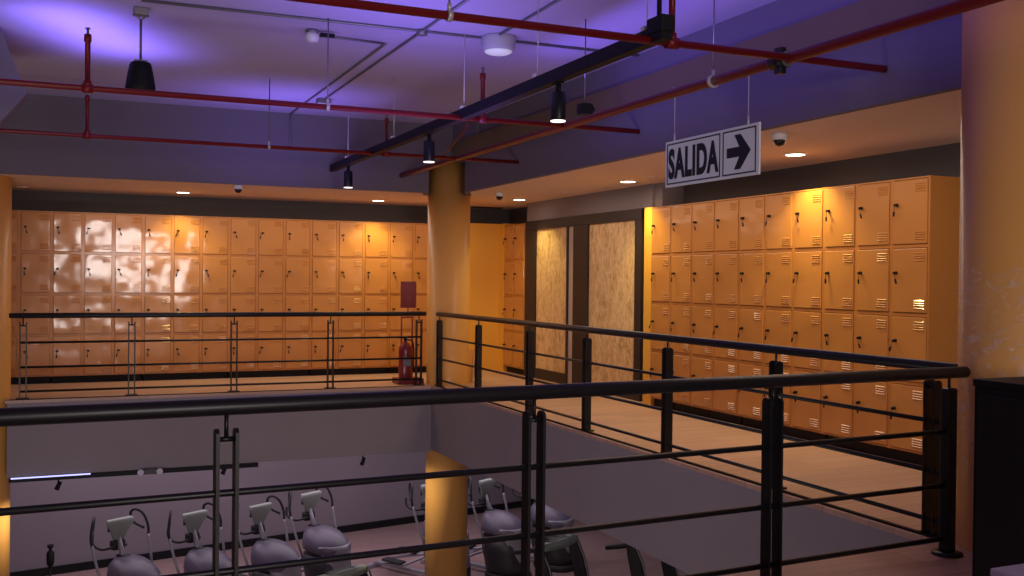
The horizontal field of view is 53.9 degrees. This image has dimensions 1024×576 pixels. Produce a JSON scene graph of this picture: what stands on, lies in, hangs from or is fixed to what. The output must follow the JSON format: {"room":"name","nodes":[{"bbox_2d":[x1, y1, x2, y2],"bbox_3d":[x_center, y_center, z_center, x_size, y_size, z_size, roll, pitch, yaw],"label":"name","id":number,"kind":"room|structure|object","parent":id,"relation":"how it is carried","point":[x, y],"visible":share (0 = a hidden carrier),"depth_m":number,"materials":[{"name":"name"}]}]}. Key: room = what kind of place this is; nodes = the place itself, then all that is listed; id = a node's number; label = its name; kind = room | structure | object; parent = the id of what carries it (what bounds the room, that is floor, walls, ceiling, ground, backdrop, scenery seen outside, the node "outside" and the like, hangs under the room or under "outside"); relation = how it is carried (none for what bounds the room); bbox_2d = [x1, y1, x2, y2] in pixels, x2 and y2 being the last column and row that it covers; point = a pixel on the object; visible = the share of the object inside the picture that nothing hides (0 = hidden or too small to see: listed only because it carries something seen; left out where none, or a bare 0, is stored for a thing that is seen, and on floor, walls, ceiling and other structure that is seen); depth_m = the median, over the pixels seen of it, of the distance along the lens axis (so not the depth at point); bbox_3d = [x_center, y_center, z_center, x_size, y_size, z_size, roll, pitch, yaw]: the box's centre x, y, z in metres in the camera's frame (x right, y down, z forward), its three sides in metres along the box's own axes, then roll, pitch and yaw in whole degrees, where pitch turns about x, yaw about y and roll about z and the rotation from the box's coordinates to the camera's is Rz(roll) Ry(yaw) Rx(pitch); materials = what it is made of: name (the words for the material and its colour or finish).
{"room":"gym","nodes":[
{"label":"gym","id":0,"kind":"room"},
{"bbox_2d":[0,94,429,195],"bbox_3d":[-5.639,-1.630,10.611,10.160,0.853,0.400,0,1,-24],"label":"wall","id":1,"kind":"structure","parent":0,"point":[20,154],"depth_m":11.32,"materials":[{"name":"grey paint"}]},
{"bbox_2d":[7,388,430,477],"bbox_3d":[-3.325,1.630,11.938,4.740,0.790,0.700,0,1,-24],"label":"wall","id":2,"kind":"structure","parent":0,"point":[90,447],"depth_m":11.48,"materials":[{"name":"grey paint"}]},
{"bbox_2d":[9,462,257,482],"bbox_3d":[-4.149,2.047,11.194,2.600,0.052,0.062,0,1,-24],"label":"channel","id":3,"kind":"object","parent":2,"relation":"attached to","point":[241,465],"visible":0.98,"depth_m":11.06,"materials":[{"name":"black"}]},
{"bbox_2d":[137,468,162,475],"bbox_3d":[-4.025,2.040,11.187,0.268,0.068,0.065,0,1,-24],"label":"emergency light","id":4,"kind":"object","parent":2,"relation":"attached to","point":[148,470],"visible":1,"depth_m":11.17,"materials":[{"name":"grey plastic"}]},
{"bbox_2d":[12,162,509,379],"bbox_3d":[-5.532,-0.451,13.020,12.300,3.250,0.200,0,1,-24],"label":"wall","id":5,"kind":"structure","parent":0,"point":[29,200],"depth_m":13.63,"materials":[{"name":"grey paint"}]},
{"bbox_2d":[10,452,532,571],"bbox_3d":[-2.458,3.002,19.289,21.396,3.100,0.197,0,1,-34],"label":"wall","id":6,"kind":"structure","parent":0,"point":[68,530],"depth_m":17.14,"materials":[{"name":"paint"}]},
{"bbox_2d":[10,499,534,575],"bbox_3d":[-2.419,4.489,19.180,21.364,0.130,0.025,0,1,-34],"label":"baseboard","id":7,"kind":"structure","parent":6,"relation":"attached to","point":[103,563],"depth_m":17.62,"materials":[{"name":"black"}]},
{"bbox_2d":[51,507,687,575],"bbox_3d":[-0.765,4.683,11.656,20.000,0.100,22.140,0,1,-24],"label":"floor","id":8,"kind":"structure","parent":0,"point":[600,561],"depth_m":17.32,"materials":[{"name":"laminate"}]},
{"bbox_2d":[0,175,11,575],"bbox_3d":[-5.747,1.265,10.928,0.540,6.650,0.540,0,1,-24],"label":"column","id":9,"kind":"structure","parent":8,"relation":"on","point":[5,181],"depth_m":10.88,"materials":[{"name":"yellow paint"}]},
{"bbox_2d":[46,544,53,575],"bbox_3d":[-6.946,4.203,15.135,0.240,0.680,0.240,0,1,-24],"label":"stand","id":10,"kind":"object","parent":8,"relation":"on","point":[50,554],"visible":1,"depth_m":15.10,"materials":[{"name":"black metal"}]},
{"bbox_2d":[89,508,161,575],"bbox_3d":[-5.377,3.783,13.521,1.990,1.578,0.879,1,1,36],"label":"elliptical trainer","id":11,"kind":"object","parent":8,"relation":"on","point":[123,564],"visible":0.99,"depth_m":13.27,"materials":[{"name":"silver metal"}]},
{"bbox_2d":[167,502,231,575],"bbox_3d":[-4.505,3.788,13.924,1.990,1.578,0.879,1,1,36],"label":"elliptical trainer","id":12,"kind":"object","parent":8,"relation":"on","point":[199,558],"visible":0.87,"depth_m":13.65,"materials":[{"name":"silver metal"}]},
{"bbox_2d":[238,495,301,575],"bbox_3d":[-3.728,3.792,14.418,1.990,1.578,0.879,1,1,36],"label":"elliptical trainer","id":13,"kind":"object","parent":8,"relation":"on","point":[265,550],"visible":0.77,"depth_m":14.03,"materials":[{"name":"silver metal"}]},
{"bbox_2d":[285,488,350,575],"bbox_3d":[-3.175,3.790,15.249,1.990,1.578,0.879,1,1,36],"label":"elliptical trainer","id":14,"kind":"object","parent":8,"relation":"on","point":[318,540],"visible":0.85,"depth_m":14.79,"materials":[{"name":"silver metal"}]},
{"bbox_2d":[319,564,371,575],"bbox_3d":[-2.460,3.955,12.396,1.880,1.190,0.905,1,1,38],"label":"treadmill","id":15,"kind":"object","parent":8,"relation":"on","point":[358,569],"visible":1,"depth_m":12.09,"materials":[{"name":"grey plastic"}]},
{"bbox_2d":[366,481,470,575],"bbox_3d":[-1.454,3.801,15.980,1.990,1.578,0.879,1,1,36],"label":"elliptical trainer","id":16,"kind":"object","parent":8,"relation":"on","point":[390,561],"visible":0.37,"depth_m":15.88,"materials":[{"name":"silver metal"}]},
{"bbox_2d":[425,163,469,575],"bbox_3d":[-0.830,1.524,12.898,0.542,6.195,0.542,0,1,-24],"label":"column","id":17,"kind":"structure","parent":8,"relation":"on","point":[448,255],"depth_m":12.66,"materials":[{"name":"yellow paint"}]},
{"bbox_2d":[420,477,531,575],"bbox_3d":[-0.556,3.807,16.373,1.990,1.578,0.879,1,1,36],"label":"elliptical trainer","id":18,"kind":"object","parent":8,"relation":"on","point":[500,559],"visible":0.62,"depth_m":15.87,"materials":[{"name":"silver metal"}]},
{"bbox_2d":[469,489,573,572],"bbox_3d":[0.232,3.809,16.991,1.990,1.578,0.879,1,1,36],"label":"elliptical trainer","id":19,"kind":"object","parent":8,"relation":"on","point":[559,560],"visible":0.2,"depth_m":16.38,"materials":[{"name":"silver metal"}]},
{"bbox_2d":[513,534,588,575],"bbox_3d":[0.221,3.968,13.952,1.880,1.190,0.905,1,1,38],"label":"treadmill","id":20,"kind":"object","parent":8,"relation":"on","point":[579,564],"visible":0.86,"depth_m":13.79,"materials":[{"name":"grey"}]},
{"bbox_2d":[605,543,678,575],"bbox_3d":[1.485,3.978,14.232,1.880,1.190,0.905,1,1,38],"label":"treadmill","id":21,"kind":"object","parent":8,"relation":"on","point":[636,564],"visible":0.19,"depth_m":13.58,"materials":[{"name":"black plastic"}]},
{"bbox_2d":[0,0,775,122],"bbox_3d":[-1.497,-2.009,3.822,12.300,0.100,20.250,0,1,-24],"label":"ceiling","id":22,"kind":"structure","parent":0,"point":[187,49],"depth_m":8.33,"materials":[{"name":"paint"}]},
{"bbox_2d":[0,29,27,126],"bbox_3d":[-4.674,-1.346,7.544,1.871,1.349,0.200,0,1,-24],"label":"beam","id":23,"kind":"structure","parent":22,"relation":"attached to","point":[12,98],"depth_m":7.78,"materials":[{"name":"grey paint"}]},
{"bbox_2d":[125,6,155,90],"bbox_3d":[-2.651,-1.696,7.183,0.208,0.605,0.208,0,1,-24],"label":"pendant lamp","id":24,"kind":"object","parent":22,"relation":"hanging from","point":[140,75],"visible":0.84,"depth_m":7.12,"materials":[{"name":"black metal"}]},
{"bbox_2d":[0,79,518,163],"bbox_3d":[-4.634,-1.690,8.703,10.270,0.683,0.054,0,1,-24],"label":"pipe","id":25,"kind":"object","parent":22,"relation":"hanging from","point":[86,134],"visible":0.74,"depth_m":9.54,"materials":[{"name":"red metal"}]},
{"bbox_2d":[0,18,639,133],"bbox_3d":[-3.632,-1.659,6.413,10.270,0.686,0.061,0,1,-24],"label":"pipe","id":26,"kind":"object","parent":22,"relation":"hanging from","point":[87,86],"visible":0.92,"depth_m":7.27,"materials":[{"name":"red metal"}]},
{"bbox_2d":[305,28,334,42],"bbox_3d":[-1.488,-1.943,7.785,0.225,0.098,0.110,0,1,-24],"label":"smoke detector","id":27,"kind":"object","parent":22,"relation":"attached to","point":[312,34],"visible":1,"depth_m":7.73,"materials":[{"name":"white plastic"}]},
{"bbox_2d":[316,98,331,103],"bbox_3d":[-2.014,-1.991,10.752,0.150,0.062,0.130,0,1,-24],"label":"junction box","id":28,"kind":"object","parent":22,"relation":"attached to","point":[318,100],"visible":0.52,"depth_m":10.69,"materials":[{"name":"silver metal"}]},
{"bbox_2d":[289,42,386,145],"bbox_3d":[-1.827,-1.816,9.984,0.021,0.403,3.999,0,1,-24],"label":"conduit","id":29,"kind":"object","parent":22,"relation":"attached to","point":[385,43],"visible":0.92,"depth_m":9.66,"materials":[{"name":"silver metal"}]},
{"bbox_2d":[319,34,383,44],"bbox_3d":[-1.299,-1.980,8.008,0.581,0.018,0.017,0,1,-28],"label":"conduit","id":30,"kind":"object","parent":22,"relation":"attached to","point":[342,38],"visible":0.66,"depth_m":8.04,"materials":[{"name":"silver metal"}]},
{"bbox_2d":[141,0,638,55],"bbox_3d":[-0.746,-1.972,7.705,3.930,0.022,0.021,0,1,-23],"label":"conduit","id":31,"kind":"object","parent":22,"relation":"attached to","point":[147,1],"visible":1,"depth_m":7.47,"materials":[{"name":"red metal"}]},
{"bbox_2d":[324,0,468,99],"bbox_3d":[-1.060,-1.983,8.572,0.021,0.022,4.600,0,1,-24],"label":"conduit","id":32,"kind":"object","parent":22,"relation":"attached to","point":[463,1],"visible":0.95,"depth_m":8.41,"materials":[{"name":"silver metal"}]},
{"bbox_2d":[416,28,427,36],"bbox_3d":[-0.691,-1.961,7.729,0.083,0.045,0.083,1,0,-1],"label":"junction box","id":33,"kind":"object","parent":22,"relation":"attached to","point":[419,32],"visible":1,"depth_m":7.70,"materials":[{"name":"silver metal"}]},
{"bbox_2d":[481,33,515,55],"bbox_3d":[-0.108,-1.909,7.930,0.275,0.142,0.275,0,1,-24],"label":"ceiling lamp","id":34,"kind":"object","parent":22,"relation":"attached to","point":[493,44],"visible":1,"depth_m":7.83,"materials":[{"name":"grey metal"}]},
{"bbox_2d":[485,48,511,55],"bbox_3d":[-0.109,-1.853,7.931,0.216,0.030,0.216,0,1,-24],"label":"diffuser","id":35,"kind":"object","parent":34,"relation":"attached to","point":[490,51],"depth_m":7.87,"materials":[{"name":"white plastic"}]},
{"bbox_2d":[330,0,674,171],"bbox_3d":[-0.648,-1.655,8.461,0.084,0.670,7.240,0,1,-24],"label":"track","id":36,"kind":"object","parent":22,"relation":"hanging from","point":[661,27],"visible":1,"depth_m":6.59,"materials":[{"name":"black"}]},
{"bbox_2d":[344,165,352,187],"bbox_3d":[-1.814,-1.234,11.144,0.096,0.249,0.100,0,1,-24],"label":"track spotlight","id":37,"kind":"object","parent":36,"relation":"attached to","point":[348,175],"visible":1,"depth_m":11.10,"materials":[{"name":"black metal"}]},
{"bbox_2d":[423,133,434,162],"bbox_3d":[-0.711,-1.202,8.625,0.096,0.249,0.100,0,1,-24],"label":"track spotlight","id":38,"kind":"object","parent":36,"relation":"attached to","point":[428,145],"visible":1,"depth_m":8.59,"materials":[{"name":"black metal"}]},
{"bbox_2d":[550,81,565,122],"bbox_3d":[0.291,-1.173,6.335,0.096,0.249,0.100,0,1,-24],"label":"track spotlight","id":39,"kind":"object","parent":36,"relation":"attached to","point":[558,97],"visible":1,"depth_m":6.29,"materials":[{"name":"black metal"}]},
{"bbox_2d":[499,0,560,35],"bbox_3d":[0.220,-1.957,7.058,0.021,0.022,1.600,0,1,-23],"label":"conduit","id":40,"kind":"object","parent":22,"relation":"attached to","point":[555,1],"visible":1,"depth_m":7.16,"materials":[{"name":"silver metal"}]},
{"bbox_2d":[577,19,594,115],"bbox_3d":[0.546,-1.621,7.385,0.105,0.695,0.090,0,1,-24],"label":"floodlight","id":41,"kind":"object","parent":22,"relation":"hanging from","point":[585,109],"visible":0.81,"depth_m":7.36,"materials":[{"name":"black metal"}]},
{"bbox_2d":[286,0,887,72],"bbox_3d":[-2.499,-1.626,3.824,10.270,0.686,0.063,0,1,-24],"label":"pipe","id":42,"kind":"object","parent":22,"relation":"hanging from","point":[448,15],"visible":0.79,"depth_m":5.07,"materials":[{"name":"red metal"}]},
{"bbox_2d":[399,0,1004,177],"bbox_3d":[1.903,-1.569,4.852,0.093,0.730,16.200,0,1,-24],"label":"pipe","id":43,"kind":"object","parent":22,"relation":"hanging from","point":[956,7],"visible":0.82,"depth_m":5.90,"materials":[{"name":"red metal"}]},
{"bbox_2d":[665,64,760,187],"bbox_3d":[1.242,-1.005,6.341,0.054,0.668,1.014,0,1,-24],"label":"exit sign","id":44,"kind":"object","parent":43,"relation":"hanging from","point":[735,152],"visible":0.98,"depth_m":6.28,"materials":[{"name":"white plastic"}]},
{"bbox_2d":[419,121,478,163],"bbox_3d":[-0.750,-1.792,12.176,0.570,0.460,0.950,0,1,-24],"label":"wall","id":45,"kind":"structure","parent":0,"point":[443,139],"depth_m":12.45,"materials":[{"name":"grey paint"}]},
{"bbox_2d":[0,90,960,209],"bbox_3d":[-1.857,-1.177,4.385,12.100,0.120,18.550,0,1,-24],"label":"ceiling","id":46,"kind":"structure","parent":0,"point":[934,120],"depth_m":9.53,"materials":[{"name":"beige paint"}]},
{"bbox_2d":[233,185,242,192],"bbox_3d":[-3.168,-1.145,11.644,0.116,0.093,0.116,0,1,-24],"label":"dome camera","id":47,"kind":"object","parent":46,"relation":"attached to","point":[238,188],"visible":1,"depth_m":11.61,"materials":[{"name":"white plastic"}]},
{"bbox_2d":[771,132,787,145],"bbox_3d":[1.909,-1.057,7.175,0.116,0.093,0.116,0,1,-24],"label":"dome camera","id":48,"kind":"object","parent":46,"relation":"attached to","point":[779,138],"visible":1,"depth_m":7.14,"materials":[{"name":"white plastic"}]},
{"bbox_2d":[783,153,806,155],"bbox_3d":[2.345,-1.104,8.326,0.190,0.010,0.190,0,1,-24],"label":"recessed light","id":49,"kind":"object","parent":46,"relation":"in","point":[785,154],"visible":1,"depth_m":8.29,"materials":[{"name":"white plastic"}]},
{"bbox_2d":[469,223,498,370],"bbox_3d":[-0.558,0.132,14.866,0.600,2.152,0.420,0,1,-24],"label":"wall","id":50,"kind":"structure","parent":0,"point":[484,238],"depth_m":14.71,"materials":[{"name":"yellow paint"}]},
{"bbox_2d":[5,370,972,575],"bbox_3d":[-1.530,1.306,3.850,12.300,0.030,20.250,0,1,-24],"label":"floor","id":51,"kind":"structure","parent":0,"point":[834,470],"depth_m":7.96,"materials":[{"name":"laminate"}]},
{"bbox_2d":[11,210,51,383],"bbox_3d":[-6.238,0.112,12.335,1.085,2.122,0.462,0,1,-24],"label":"locker","id":52,"kind":"object","parent":51,"relation":"on","point":[31,269],"visible":0.81,"depth_m":12.29,"materials":[{"name":"orange metal"}]},
{"bbox_2d":[51,211,143,382],"bbox_3d":[-5.256,0.118,12.765,1.058,2.122,0.462,0,1,-24],"label":"locker","id":53,"kind":"object","parent":51,"relation":"on","point":[97,258],"visible":0.96,"depth_m":12.58,"materials":[{"name":"orange metal"}]},
{"bbox_2d":[141,214,229,380],"bbox_3d":[-4.285,0.124,13.190,1.063,2.122,0.462,0,1,-24],"label":"locker","id":54,"kind":"object","parent":51,"relation":"on","point":[186,258],"visible":0.94,"depth_m":13.01,"materials":[{"name":"orange metal"}]},
{"bbox_2d":[9,311,426,398],"bbox_3d":[-3.234,0.744,11.705,4.694,0.928,0.100,0,1,-24],"label":"railing","id":55,"kind":"object","parent":51,"relation":"on","point":[131,315],"visible":1,"depth_m":11.66,"materials":[{"name":"black metal"}]},
{"bbox_2d":[227,217,310,377],"bbox_3d":[-3.304,0.130,13.620,1.079,2.122,0.462,0,1,-24],"label":"locker","id":56,"kind":"object","parent":51,"relation":"on","point":[270,259],"visible":0.96,"depth_m":13.44,"materials":[{"name":"orange metal"}]},
{"bbox_2d":[309,220,389,375],"bbox_3d":[-2.305,0.136,14.056,1.100,2.122,0.462,0,1,-24],"label":"locker","id":57,"kind":"object","parent":51,"relation":"on","point":[350,259],"visible":0.97,"depth_m":13.88,"materials":[{"name":"orange"}]},
{"bbox_2d":[387,222,427,372],"bbox_3d":[-1.309,0.142,14.492,1.075,2.122,0.462,0,1,-24],"label":"locker","id":58,"kind":"object","parent":51,"relation":"on","point":[408,242],"visible":0.4,"depth_m":14.20,"materials":[{"name":"orange metal"}]},
{"bbox_2d":[392,281,423,384],"bbox_3d":[-1.324,0.567,12.855,0.340,1.300,0.280,0,1,-24],"label":"stand","id":59,"kind":"object","parent":51,"relation":"on","point":[408,289],"visible":0.7,"depth_m":12.93,"materials":[{"name":"red metal"}]},
{"bbox_2d":[398,338,414,377],"bbox_3d":[-1.354,0.880,12.816,0.186,0.535,0.171,1,1,38],"label":"fire extinguisher","id":60,"kind":"object","parent":59,"relation":"on","point":[405,367],"visible":0.88,"depth_m":12.75,"materials":[{"name":"red metal"}]},
{"bbox_2d":[469,348,474,382],"bbox_3d":[-0.494,1.008,13.126,0.142,0.430,0.240,0,1,-24],"label":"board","id":61,"kind":"object","parent":51,"relation":"on","point":[471,351],"visible":0.39,"depth_m":13.06,"materials":[{"name":"brown wood"}]},
{"bbox_2d":[0,366,970,575],"bbox_3d":[-0.910,0.836,3.427,7.125,0.928,0.150,0,1,-27],"label":"railing","id":62,"kind":"object","parent":51,"relation":"on","point":[771,562],"visible":1,"depth_m":3.92,"materials":[{"name":"black metal"}]},
{"bbox_2d":[502,223,525,374],"bbox_3d":[0.199,0.158,14.379,0.462,2.122,0.700,0,1,-24],"label":"locker","id":63,"kind":"object","parent":51,"relation":"on","point":[514,264],"visible":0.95,"depth_m":14.26,"materials":[{"name":"orange metal"}]},
{"bbox_2d":[649,205,674,409],"bbox_3d":[1.739,0.204,10.673,0.462,2.122,0.392,0,1,-24],"label":"locker","id":64,"kind":"object","parent":51,"relation":"on","point":[661,253],"visible":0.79,"depth_m":10.60,"materials":[{"name":"orange metal"}]},
{"bbox_2d":[434,312,957,537],"bbox_3d":[0.702,0.807,8.860,0.100,0.928,8.174,0,1,-24],"label":"railing","id":65,"kind":"object","parent":51,"relation":"on","point":[930,468],"visible":0.75,"depth_m":6.94,"materials":[{"name":"black metal"}]},
{"bbox_2d":[670,197,742,424],"bbox_3d":[2.051,0.213,9.961,0.462,2.122,1.155,0,1,-24],"label":"locker","id":66,"kind":"object","parent":51,"relation":"on","point":[705,235],"visible":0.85,"depth_m":9.82,"materials":[{"name":"orange metal"}]},
{"bbox_2d":[738,188,826,440],"bbox_3d":[2.513,0.227,8.906,0.462,2.122,1.146,0,1,-24],"label":"locker","id":67,"kind":"object","parent":51,"relation":"on","point":[781,263],"visible":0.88,"depth_m":8.76,"materials":[{"name":"orange metal"}]},
{"bbox_2d":[810,418,817,426],"bbox_3d":[2.516,1.123,8.391,0.007,0.065,0.095,0,1,-24],"label":"vent","id":68,"kind":"object","parent":67,"relation":"attached to","point":[813,421],"depth_m":8.39,"materials":[{"name":"orange metal"}]},
{"bbox_2d":[810,358,818,365],"bbox_3d":[2.521,0.615,8.387,0.007,0.065,0.095,0,1,-24],"label":"vent","id":69,"kind":"object","parent":67,"relation":"attached to","point":[813,362],"depth_m":8.39,"materials":[{"name":"orange metal"}]},
{"bbox_2d":[812,194,820,201],"bbox_3d":[2.534,-0.751,8.375,0.007,0.065,0.095,0,1,-24],"label":"vent","id":70,"kind":"object","parent":67,"relation":"attached to","point":[815,197],"depth_m":8.38,"materials":[{"name":"orange metal"}]},
{"bbox_2d":[822,175,959,464],"bbox_3d":[2.966,0.240,7.870,0.462,2.122,1.114,0,1,-24],"label":"locker","id":71,"kind":"object","parent":51,"relation":"on","point":[891,247],"visible":0.89,"depth_m":7.64,"materials":[{"name":"orange metal"}]},
{"bbox_2d":[841,424,849,433],"bbox_3d":[2.667,1.128,8.046,0.007,0.065,0.095,0,1,-24],"label":"vent","id":72,"kind":"object","parent":71,"relation":"attached to","point":[845,428],"depth_m":8.05,"materials":[{"name":"orange metal"}]},
{"bbox_2d":[842,362,850,369],"bbox_3d":[2.671,0.620,8.042,0.007,0.065,0.095,0,1,-24],"label":"vent","id":73,"kind":"object","parent":71,"relation":"attached to","point":[845,365],"depth_m":8.04,"materials":[{"name":"orange metal"}]},
{"bbox_2d":[842,318,850,325],"bbox_3d":[2.675,0.269,8.039,0.007,0.065,0.095,0,1,-24],"label":"vent","id":74,"kind":"object","parent":71,"relation":"attached to","point":[845,321],"depth_m":8.04,"materials":[{"name":"orange metal"}]},
{"bbox_2d":[842,298,851,305],"bbox_3d":[2.676,0.112,8.038,0.007,0.065,0.095,0,1,-24],"label":"vent","id":75,"kind":"object","parent":71,"relation":"attached to","point":[845,301],"depth_m":8.04,"materials":[{"name":"orange metal"}]},
{"bbox_2d":[843,234,851,242],"bbox_3d":[2.682,-0.396,8.034,0.007,0.065,0.095,0,1,-24],"label":"vent","id":76,"kind":"object","parent":71,"relation":"attached to","point":[847,238],"depth_m":8.04,"materials":[{"name":"orange metal"}]},
{"bbox_2d":[843,254,851,261],"bbox_3d":[2.680,-0.239,8.035,0.007,0.065,0.095,0,1,-24],"label":"vent","id":77,"kind":"object","parent":71,"relation":"attached to","point":[846,257],"depth_m":8.04,"materials":[{"name":"orange metal"}]},
{"bbox_2d":[844,190,852,198],"bbox_3d":[2.685,-0.747,8.031,0.007,0.065,0.095,0,1,-24],"label":"vent","id":78,"kind":"object","parent":71,"relation":"attached to","point":[848,194],"depth_m":8.03,"materials":[{"name":"orange metal"}]},
{"bbox_2d":[875,385,884,394],"bbox_3d":[2.819,0.781,7.703,0.007,0.065,0.095,0,1,-24],"label":"vent","id":79,"kind":"object","parent":71,"relation":"attached to","point":[879,389],"depth_m":7.70,"materials":[{"name":"orange metal"}]},
{"bbox_2d":[876,299,885,307],"bbox_3d":[2.825,0.116,7.698,0.007,0.065,0.095,0,1,-24],"label":"vent","id":80,"kind":"object","parent":71,"relation":"attached to","point":[880,303],"depth_m":7.70,"materials":[{"name":"orange metal"}]},
{"bbox_2d":[876,319,885,327],"bbox_3d":[2.824,0.274,7.699,0.007,0.065,0.095,0,1,-24],"label":"vent","id":81,"kind":"object","parent":71,"relation":"attached to","point":[880,323],"depth_m":7.70,"materials":[{"name":"orange metal"}]},
{"bbox_2d":[877,232,886,240],"bbox_3d":[2.830,-0.392,7.694,0.007,0.065,0.095,0,1,-24],"label":"vent","id":82,"kind":"object","parent":71,"relation":"attached to","point":[881,236],"depth_m":7.69,"materials":[{"name":"orange metal"}]},
{"bbox_2d":[877,253,886,261],"bbox_3d":[2.829,-0.234,7.695,0.007,0.065,0.095,0,1,-24],"label":"vent","id":83,"kind":"object","parent":71,"relation":"attached to","point":[881,257],"depth_m":7.69,"materials":[{"name":"orange metal"}]},
{"bbox_2d":[878,186,887,195],"bbox_3d":[2.834,-0.742,7.691,0.007,0.065,0.095,0,1,-24],"label":"vent","id":84,"kind":"object","parent":71,"relation":"attached to","point":[882,190],"depth_m":7.69,"materials":[{"name":"orange metal"}]},
{"bbox_2d":[912,438,921,447],"bbox_3d":[2.964,1.136,7.366,0.007,0.065,0.095,0,1,-24],"label":"vent","id":85,"kind":"object","parent":71,"relation":"attached to","point":[916,442],"depth_m":7.37,"materials":[{"name":"orange metal"}]},
{"bbox_2d":[912,390,922,399],"bbox_3d":[2.968,0.786,7.363,0.007,0.065,0.095,0,1,-24],"label":"vent","id":86,"kind":"object","parent":71,"relation":"attached to","point":[916,394],"depth_m":7.37,"materials":[{"name":"orange metal"}]},
{"bbox_2d":[913,321,923,330],"bbox_3d":[2.973,0.278,7.359,0.007,0.065,0.095,0,1,-24],"label":"vent","id":87,"kind":"object","parent":71,"relation":"attached to","point":[917,325],"depth_m":7.36,"materials":[{"name":"orange metal"}]},
{"bbox_2d":[914,300,923,308],"bbox_3d":[2.974,0.120,7.358,0.007,0.065,0.095,0,1,-24],"label":"vent","id":88,"kind":"object","parent":71,"relation":"attached to","point":[918,304],"depth_m":7.35,"materials":[{"name":"orange metal"}]},
{"bbox_2d":[914,230,924,239],"bbox_3d":[2.979,-0.388,7.353,0.007,0.065,0.095,0,1,-24],"label":"vent","id":89,"kind":"object","parent":71,"relation":"attached to","point":[918,234],"depth_m":7.36,"materials":[{"name":"orange metal"}]},
{"bbox_2d":[914,252,924,260],"bbox_3d":[2.978,-0.230,7.355,0.007,0.065,0.095,0,1,-24],"label":"vent","id":90,"kind":"object","parent":71,"relation":"attached to","point":[918,256],"depth_m":7.36,"materials":[{"name":"orange metal"}]},
{"bbox_2d":[915,182,925,191],"bbox_3d":[2.983,-0.738,7.350,0.007,0.065,0.095,0,1,-24],"label":"vent","id":91,"kind":"object","parent":71,"relation":"attached to","point":[919,186],"depth_m":7.35,"materials":[{"name":"orange metal"}]},
{"bbox_2d":[956,0,1023,552],"bbox_3d":[2.529,1.395,5.112,0.510,6.650,0.510,0,1,-24],"label":"column","id":92,"kind":"structure","parent":51,"relation":"on","point":[991,226],"depth_m":4.94,"materials":[{"name":"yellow paint"}]},
{"bbox_2d":[972,377,1023,575],"bbox_3d":[2.242,0.848,3.898,0.636,0.960,0.564,0,1,-24],"label":"base cabinet","id":93,"kind":"object","parent":51,"relation":"on","point":[998,489],"visible":1,"depth_m":3.92,"materials":[{"name":"black wood"}]},
{"bbox_2d":[990,564,1023,575],"bbox_3d":[1.601,1.059,2.712,0.408,0.545,0.408,0,1,-24],"label":"storage box","id":94,"kind":"object","parent":51,"relation":"on","point":[1012,570],"visible":1,"depth_m":2.80,"materials":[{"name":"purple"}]},
{"bbox_2d":[498,223,513,370],"bbox_3d":[-0.085,0.136,14.969,0.350,2.152,0.610,0,1,-24],"label":"wall","id":95,"kind":"structure","parent":0,"point":[501,367],"depth_m":14.69,"materials":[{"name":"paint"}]},
{"bbox_2d":[527,183,683,221],"bbox_3d":[1.030,0.043,12.481,0.303,2.400,3.440,0,1,-24],"label":"wall","id":96,"kind":"structure","parent":0,"point":[643,196],"depth_m":11.87,"materials":[{"name":"grey paint"}]},
{"bbox_2d":[534,227,568,383],"bbox_3d":[0.529,0.222,13.266,0.050,2.020,0.965,0,1,-24],"label":"door","id":97,"kind":"structure","parent":96,"relation":"in","point":[552,285],"depth_m":13.24,"materials":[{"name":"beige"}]},
{"bbox_2d":[568,226,572,382],"bbox_3d":[0.767,0.229,12.748,0.030,2.020,0.175,0,1,-24],"label":"trim","id":98,"kind":"structure","parent":96,"relation":"attached to","point":[570,289],"depth_m":12.77,"materials":[{"name":"beige"}]},
{"bbox_2d":[524,208,644,401],"bbox_3d":[0.840,0.169,12.580,0.090,2.143,3.110,0,1,-24],"label":"frame","id":99,"kind":"object","parent":96,"relation":"attached to","point":[581,223],"visible":0.76,"depth_m":12.44,"materials":[{"name":"black"}]},
{"bbox_2d":[589,220,634,399],"bbox_3d":[1.171,0.240,11.798,0.050,2.020,1.130,0,1,-24],"label":"door","id":100,"kind":"structure","parent":96,"relation":"in","point":[611,245],"depth_m":11.79,"materials":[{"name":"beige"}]},
{"bbox_2d":[643,207,653,405],"bbox_3d":[1.649,0.196,10.939,0.405,2.132,0.165,0,1,-24],"label":"wall","id":101,"kind":"structure","parent":0,"point":[647,400],"depth_m":10.86,"materials":[{"name":"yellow paint"}]},
{"bbox_2d":[431,388,925,573],"bbox_3d":[0.733,1.677,9.326,0.600,0.760,8.740,0,1,-24],"label":"wall","id":102,"kind":"structure","parent":0,"point":[472,435],"depth_m":7.84,"materials":[{"name":"grey paint"}]},
{"bbox_2d":[9,385,938,537],"bbox_3d":[-1.545,1.250,7.969,4.775,0.012,8.090,0,1,-24],"label":"trim","id":103,"kind":"structure","parent":102,"relation":"attached to","point":[553,421],"depth_m":7.56,"materials":[{"name":"black metal"}]},
{"bbox_2d":[465,0,961,194],"bbox_3d":[2.649,-1.503,5.179,0.250,0.853,16.400,0,1,-24],"label":"wall","id":104,"kind":"structure","parent":0,"point":[924,60],"depth_m":7.18,"materials":[{"name":"grey paint"}]},
{"bbox_2d":[451,0,955,155],"bbox_3d":[2.513,-1.595,5.116,0.049,0.230,16.196,0,1,-24],"label":"trim","id":105,"kind":"structure","parent":104,"relation":"attached to","point":[863,14],"depth_m":7.21,"materials":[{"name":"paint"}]},
{"bbox_2d":[510,142,960,223],"bbox_3d":[4.069,-0.299,6.171,0.200,3.250,20.050,0,1,-24],"label":"wall","id":106,"kind":"structure","parent":0,"point":[941,160],"depth_m":8.81,"materials":[{"name":"grey paint"}]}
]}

